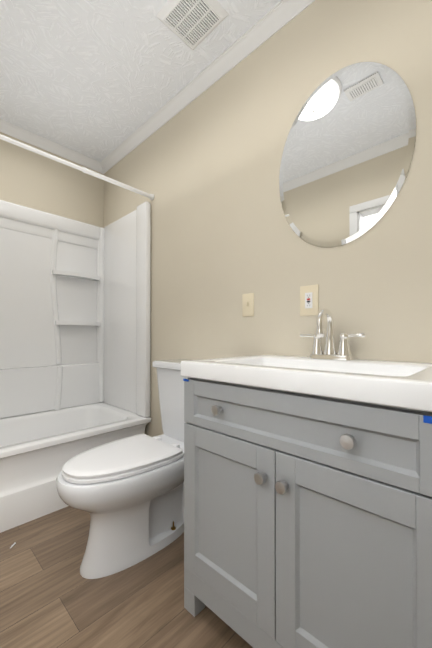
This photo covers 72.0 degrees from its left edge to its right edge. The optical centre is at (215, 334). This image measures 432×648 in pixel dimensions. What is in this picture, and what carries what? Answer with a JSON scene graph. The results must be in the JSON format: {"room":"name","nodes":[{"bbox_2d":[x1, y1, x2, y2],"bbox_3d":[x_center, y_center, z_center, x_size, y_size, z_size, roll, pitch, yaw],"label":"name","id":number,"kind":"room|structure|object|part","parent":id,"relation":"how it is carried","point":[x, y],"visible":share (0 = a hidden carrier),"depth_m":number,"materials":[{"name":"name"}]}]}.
{"room":"bathroom","nodes":[
{"label":"bathroom","id":0,"kind":"room"},
{"bbox_2d":[0,132,103,227],"bbox_3d":[-1.542,-0.248,2.098,0.100,2.440,1.500,0,-1,44],"label":"wall","id":1,"kind":"structure","parent":0,"point":[31,179],"depth_m":2.29,"materials":[{"name":"paint"}]},
{"bbox_2d":[0,119,99,171],"bbox_3d":[-1.457,-1.440,2.081,0.058,0.058,1.260,0,-1,44],"label":"crown molding","id":2,"kind":"structure","parent":1,"relation":"attached to","point":[10,129],"depth_m":2.26,"materials":[{"name":"white wood"}]},
{"bbox_2d":[0,506,252,647],"bbox_3d":[-0.424,1.014,1.086,3.100,0.100,1.600,0,-1,44],"label":"floor","id":3,"kind":"structure","parent":0,"point":[51,596],"depth_m":1.08,"materials":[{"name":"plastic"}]},
{"bbox_2d":[0,200,150,532],"bbox_3d":[-1.191,0.020,1.845,0.747,1.899,1.368,0,-1,44],"label":"bathtub","id":4,"kind":"object","parent":3,"relation":"on","point":[75,318],"visible":0.98,"depth_m":2.21,"materials":[{"name":"white plastic"}]},
{"bbox_2d":[56,359,188,578],"bbox_3d":[-0.329,0.558,1.413,0.462,0.817,0.784,0,-1,44],"label":"toilet","id":5,"kind":"object","parent":3,"relation":"on","point":[127,493],"visible":0.85,"depth_m":1.25,"materials":[{"name":"white ceramic"}]},
{"bbox_2d":[181,308,431,647],"bbox_3d":[0.323,0.433,0.963,0.761,1.059,0.542,0,-1,44],"label":"bathroom vanity","id":6,"kind":"object","parent":3,"relation":"on","point":[307,501],"visible":1,"depth_m":0.74,"materials":[{"name":"painted wood"},{"name":"cultured marble"},{"name":"brushed nickel"}]},
{"bbox_2d":[300,308,365,359],"bbox_3d":[0.409,-0.001,1.104,0.252,0.189,0.133,0,-1,44],"label":"faucet","id":7,"kind":"object","parent":6,"relation":"on","point":[330,351],"depth_m":1.11,"materials":[{"name":"silver metal"}]},
{"bbox_2d":[0,0,280,161],"bbox_3d":[-0.424,-1.526,1.105,3.100,0.100,1.600,0,-1,44],"label":"ceiling","id":8,"kind":"structure","parent":0,"point":[99,80],"depth_m":1.61,"materials":[{"name":"white paint"}]},
{"bbox_2d":[156,0,228,49],"bbox_3d":[-0.110,-1.464,1.374,0.250,0.020,0.230,0,-1,44],"label":"ceiling vent","id":9,"kind":"object","parent":8,"relation":"in","point":[194,23],"visible":0.98,"depth_m":1.37,"materials":[{"name":"white plastic"}]},
{"bbox_2d":[104,0,431,436],"bbox_3d":[0.093,-0.252,1.635,3.100,2.440,0.106,0,-1,44],"label":"wall","id":10,"kind":"structure","parent":0,"point":[204,167],"depth_m":1.30,"materials":[{"name":"paint"}]},
{"bbox_2d":[0,134,153,199],"bbox_3d":[-0.928,-0.964,1.584,0.042,0.042,1.396,0,-1,44],"label":"shower curtain rod","id":11,"kind":"object","parent":10,"relation":"attached to","point":[70,164],"visible":1,"depth_m":1.72,"materials":[{"name":"white metal"}]},
{"bbox_2d":[100,0,314,173],"bbox_3d":[0.040,-1.443,1.589,2.900,0.058,0.058,0,-1,44],"label":"crown molding","id":12,"kind":"structure","parent":10,"relation":"attached to","point":[278,16],"depth_m":1.63,"materials":[{"name":"white wood"}]},
{"bbox_2d":[242,293,253,316],"bbox_3d":[0.158,-0.147,1.495,0.072,0.116,0.016,0,-1,44],"label":"light switch","id":13,"kind":"object","parent":10,"relation":"attached to","point":[247,304],"visible":1,"depth_m":1.49,"materials":[{"name":"beige plastic"}]},
{"bbox_2d":[300,284,318,315],"bbox_3d":[0.397,-0.144,1.270,0.084,0.130,0.008,0,-1,44],"label":"outlet","id":14,"kind":"object","parent":10,"relation":"attached to","point":[309,300],"visible":1,"depth_m":1.27,"materials":[{"name":"beige plastic"}]},
{"bbox_3d":[0.485,-0.703,1.192,0.534,0.704,0.005,0,-1,44],"label":"mirror","id":15,"kind":"part","parent":10,"relation":"part of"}
]}

